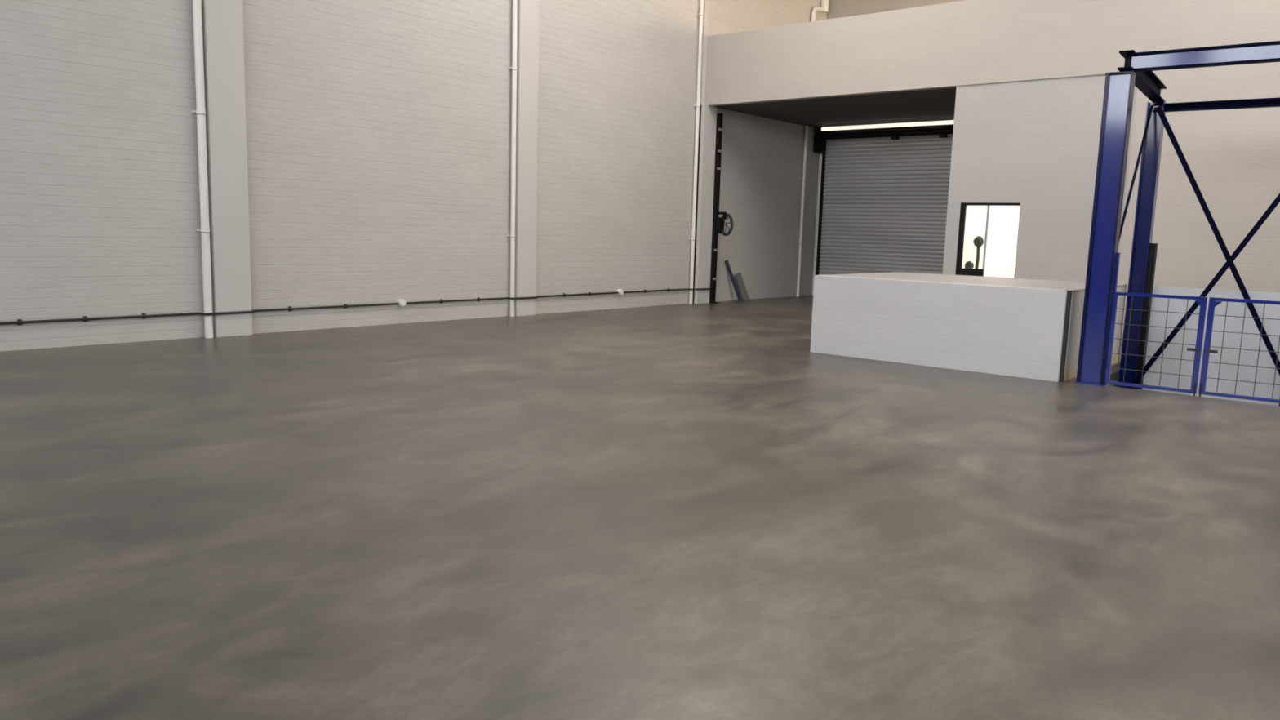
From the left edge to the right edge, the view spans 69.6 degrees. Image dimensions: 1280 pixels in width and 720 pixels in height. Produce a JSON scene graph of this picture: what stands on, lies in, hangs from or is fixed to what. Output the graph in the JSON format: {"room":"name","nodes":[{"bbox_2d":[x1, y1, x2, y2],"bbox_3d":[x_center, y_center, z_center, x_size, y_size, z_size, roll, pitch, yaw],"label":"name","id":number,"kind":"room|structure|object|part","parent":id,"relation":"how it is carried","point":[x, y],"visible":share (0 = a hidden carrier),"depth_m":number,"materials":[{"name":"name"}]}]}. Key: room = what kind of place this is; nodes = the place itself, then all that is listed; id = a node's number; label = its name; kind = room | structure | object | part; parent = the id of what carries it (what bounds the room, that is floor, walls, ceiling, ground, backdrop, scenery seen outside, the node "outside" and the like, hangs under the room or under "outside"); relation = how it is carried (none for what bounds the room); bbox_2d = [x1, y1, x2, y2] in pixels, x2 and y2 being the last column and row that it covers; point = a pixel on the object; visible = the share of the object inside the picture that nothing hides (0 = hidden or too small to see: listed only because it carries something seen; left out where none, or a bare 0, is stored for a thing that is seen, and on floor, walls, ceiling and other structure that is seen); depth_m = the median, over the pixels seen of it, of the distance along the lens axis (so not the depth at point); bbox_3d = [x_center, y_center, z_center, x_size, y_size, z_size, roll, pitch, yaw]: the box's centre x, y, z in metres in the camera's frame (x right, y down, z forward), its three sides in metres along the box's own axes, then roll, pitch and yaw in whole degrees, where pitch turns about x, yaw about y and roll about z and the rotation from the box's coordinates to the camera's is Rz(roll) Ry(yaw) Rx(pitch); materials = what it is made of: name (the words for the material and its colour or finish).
{"room":"empty warehouse","nodes":[
{"label":"empty warehouse","id":0,"kind":"room"},
{"bbox_2d":[0,0,826,351],"bbox_3d":[-4.919,-4.841,12.929,0.250,9.120,30.160,8,10,39],"label":"wall","id":1,"kind":"structure","parent":0,"point":[379,131],"depth_m":14.10,"materials":[{"name":"beige paint"}]},
{"bbox_2d":[191,0,213,337],"bbox_3d":[-5.662,-4.755,11.739,0.141,9.000,0.156,8,10,39],"label":"downpipe","id":2,"kind":"object","parent":1,"relation":"attached to","point":[200,111],"visible":1,"depth_m":12.01,"materials":[{"name":"white plastic"}]},
{"bbox_2d":[201,0,252,337],"bbox_3d":[-5.462,-4.787,12.003,0.150,9.000,0.495,8,10,39],"label":"column","id":3,"kind":"structure","parent":1,"relation":"attached to","point":[222,20],"depth_m":12.25,"materials":[{"name":"paint"}]},
{"bbox_2d":[0,288,711,325],"bbox_3d":[-6.429,-0.539,11.518,0.195,0.116,24.710,8,10,39],"label":"conduit","id":4,"kind":"object","parent":1,"relation":"attached to","point":[401,302],"visible":1,"depth_m":13.48,"materials":[{"name":"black plastic"}]},
{"bbox_3d":[-3.772,-0.908,14.678,0.013,0.092,0.092,8,10,39],"label":"lid","id":5,"kind":"part","parent":4,"relation":"part of","materials":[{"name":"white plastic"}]},
{"bbox_2d":[506,0,517,316],"bbox_3d":[-2.171,-5.237,15.870,0.121,9.000,0.129,8,10,39],"label":"downpipe","id":6,"kind":"object","parent":1,"relation":"attached to","point":[514,32],"visible":1,"depth_m":16.06,"materials":[{"name":"white plastic"}]},
{"bbox_2d":[514,0,539,316],"bbox_3d":[-1.987,-5.264,16.099,0.150,9.000,0.450,8,10,39],"label":"column","id":7,"kind":"structure","parent":1,"relation":"attached to","point":[527,46],"depth_m":16.26,"materials":[{"name":"paint"}]},
{"bbox_2d":[688,0,703,303],"bbox_3d":[1.253,-5.709,19.914,0.113,9.000,0.120,8,10,39],"label":"downpipe","id":8,"kind":"object","parent":1,"relation":"attached to","point":[700,14],"visible":1,"depth_m":20.03,"materials":[{"name":"white plastic"}]},
{"bbox_2d":[692,0,716,303],"bbox_3d":[1.488,-5.739,20.172,0.180,9.000,0.460,8,10,39],"label":"column","id":9,"kind":"structure","parent":1,"relation":"attached to","point":[708,113],"depth_m":20.35,"materials":[{"name":"paint"}]},
{"bbox_2d":[709,112,723,303],"bbox_3d":[1.690,-3.382,20.697,0.308,4.200,0.180,8,10,39],"label":"guide","id":10,"kind":"object","parent":1,"relation":"attached to","point":[718,151],"visible":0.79,"depth_m":20.61,"materials":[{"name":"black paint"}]},
{"bbox_2d":[715,211,733,288],"bbox_3d":[1.890,-2.458,20.635,0.402,1.700,0.180,8,10,39],"label":"chain hoist","id":11,"kind":"object","parent":10,"relation":"attached to","point":[720,221],"visible":1,"depth_m":20.56,"materials":[{"name":"black paint"}]},
{"bbox_3d":[1.792,-2.233,20.732,0.054,1.222,0.016,8,10,39],"label":"chain","id":12,"kind":"part","parent":11,"relation":"part of","materials":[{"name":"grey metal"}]},
{"bbox_2d":[795,125,808,296],"bbox_3d":[4.176,-3.819,23.764,0.113,4.350,0.120,8,10,39],"label":"downpipe","id":13,"kind":"object","parent":1,"relation":"attached to","point":[803,179],"visible":1,"depth_m":23.72,"materials":[{"name":"white plastic"}]},
{"bbox_2d":[810,0,828,22],"bbox_3d":[4.529,-8.408,23.313,0.197,4.420,0.657,8,10,39],"label":"downpipe","id":14,"kind":"object","parent":1,"relation":"attached to","point":[824,8],"visible":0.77,"depth_m":23.26,"materials":[{"name":"white plastic"}]},
{"bbox_2d":[821,117,954,130],"bbox_3d":[6.484,-5.585,21.692,4.920,0.140,0.120,8,10,39],"label":"strip light","id":15,"kind":"object","parent":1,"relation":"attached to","point":[946,121],"visible":0.6,"depth_m":22.05,"materials":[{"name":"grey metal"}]},
{"bbox_2d":[0,294,1279,719],"bbox_3d":[3.372,0.871,6.398,22.000,0.120,29.910,8,10,39],"label":"floor","id":16,"kind":"structure","parent":0,"point":[682,511],"depth_m":4.90,"materials":[{"name":"concrete"}]},
{"bbox_2d":[724,259,741,300],"bbox_3d":[2.182,-1.867,21.589,0.464,0.948,0.030,-1,8,-18],"label":"plank","id":17,"kind":"object","parent":16,"relation":"on","point":[726,263],"visible":1,"depth_m":21.57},
{"bbox_2d":[734,272,749,301],"bbox_3d":[2.428,-1.741,21.908,0.362,0.671,0.222,3,8,10],"label":"board","id":18,"kind":"object","parent":16,"relation":"on","point":[738,276],"visible":1,"depth_m":21.89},
{"bbox_2d":[809,271,1126,382],"bbox_3d":[4.471,-0.567,12.586,3.277,1.058,2.677,8,10,39],"label":"counter","id":19,"kind":"object","parent":16,"relation":"on","point":[1015,327],"depth_m":11.45,"materials":[{"name":"paint"}]},
{"bbox_2d":[826,271,1126,293],"bbox_3d":[4.525,-1.081,12.560,3.277,0.030,2.557,8,10,39],"label":"countertop","id":20,"kind":"structure","parent":19,"relation":"on","point":[1075,286],"depth_m":12.40,"materials":[{"name":"paint"}]},
{"bbox_2d":[811,0,966,294],"bbox_3d":[13.218,-4.918,17.223,22.000,9.120,0.250,8,10,39],"label":"wall","id":21,"kind":"structure","parent":0,"point":[837,8],"depth_m":23.03,"materials":[{"name":"beige paint"}]},
{"bbox_2d":[812,124,953,295],"bbox_3d":[6.615,-3.567,22.521,5.420,4.340,0.450,8,10,39],"label":"roller door","id":22,"kind":"structure","parent":21,"relation":"in","point":[882,196],"depth_m":23.07,"materials":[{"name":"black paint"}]},
{"bbox_3d":[4.664,-5.606,23.892,0.240,0.440,0.280,8,10,39],"label":"motor","id":23,"kind":"part","parent":22,"relation":"part of","materials":[{"name":"black paint"}]},
{"bbox_2d":[704,0,1279,342],"bbox_3d":[9.788,-2.924,13.447,22.000,5.790,0.200,8,10,39],"label":"wall","id":24,"kind":"structure","parent":0,"point":[950,45],"depth_m":15.52,"materials":[{"name":"beige paint"}]},
{"bbox_2d":[714,87,956,128],"bbox_3d":[11.518,-4.709,15.214,22.000,0.230,5.030,8,10,39],"label":"ceiling","id":25,"kind":"structure","parent":24,"relation":"attached to","point":[934,103],"depth_m":20.11,"materials":[{"name":"grey paint"}]},
{"bbox_2d":[955,202,1020,277],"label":"window","id":26,"kind":"structure","parent":24,"relation":"in","point":[959,271],"depth_m":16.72,"materials":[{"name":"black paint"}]},
{"bbox_2d":[964,261,973,268],"bbox_3d":[6.075,-1.698,17.004,0.156,0.264,0.167,8,10,39],"label":"potted plant","id":27,"kind":"object","parent":26,"relation":"on","point":[968,264],"visible":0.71,"depth_m":16.94,"materials":[{"name":"green plant"}]},
{"bbox_2d":[973,235,984,268],"bbox_3d":[6.210,-1.919,16.942,0.194,0.727,0.183,-1,9,-19],"label":"potted plant","id":28,"kind":"object","parent":26,"relation":"on","point":[978,241],"visible":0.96,"depth_m":16.89,"materials":[{"name":"green plant"}]},
{"bbox_3d":[6.214,-1.915,16.938,0.059,0.522,0.065,-3,9,-27],"label":"stem","id":29,"kind":"part","parent":28,"relation":"part of","materials":[{"name":"green plant"}]},
{"bbox_2d":[1109,371,1279,405],"bbox_3d":[6.797,0.676,11.059,2.630,0.600,2.920,8,10,39],"label":"trim","id":30,"kind":"structure","parent":0,"point":[1114,376],"depth_m":12.43,"materials":[{"name":"concrete"}]},
{"bbox_2d":[1075,40,1279,405],"bbox_3d":[6.840,-1.231,10.691,2.557,4.280,2.924,8,10,39],"label":"frame","id":31,"kind":"object","parent":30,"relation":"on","point":[1106,228],"visible":0.87,"depth_m":11.76,"materials":[{"name":"blue paint"}]},
{"bbox_3d":[5.190,0.261,10.608,0.285,0.014,0.235,8,10,36],"label":"plate","id":32,"kind":"part","parent":31,"relation":"part of","materials":[{"name":"blue paint"}]},
{"bbox_3d":[5.332,-0.458,10.412,0.035,1.500,0.050,8,10,39],"label":"hinge post","id":33,"kind":"part","parent":31,"relation":"part of","materials":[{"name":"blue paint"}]},
{"bbox_3d":[5.287,-3.145,10.126,0.272,0.018,0.210,8,10,36],"label":"cap plate","id":34,"kind":"part","parent":31,"relation":"part of","materials":[{"name":"blue metal"}]},
{"bbox_3d":[6.820,-0.448,12.436,0.075,2.240,0.120,8,10,39],"label":"guide rail","id":35,"kind":"part","parent":31,"relation":"part of","materials":[{"name":"metal"}]},
{"bbox_2d":[1105,291,1207,395],"bbox_3d":[5.636,-0.188,10.097,0.904,1.063,0.058,8,10,36],"label":"gate","id":36,"kind":"object","parent":31,"relation":"attached to","point":[1202,302],"visible":1,"depth_m":10.03,"materials":[{"name":"blue metal"}]},
{"bbox_3d":[7.603,-0.085,12.034,1.860,1.660,0.006,8,10,36],"label":"panel","id":37,"kind":"part","parent":31,"relation":"part of","materials":[{"name":"blue metal"}]},
{"bbox_2d":[1198,297,1279,403],"bbox_3d":[6.342,-0.092,9.571,0.829,1.063,0.058,8,10,37],"label":"gate","id":38,"kind":"object","parent":31,"relation":"attached to","point":[1213,301],"visible":1,"depth_m":9.71,"materials":[{"name":"blue metal"}]}
]}

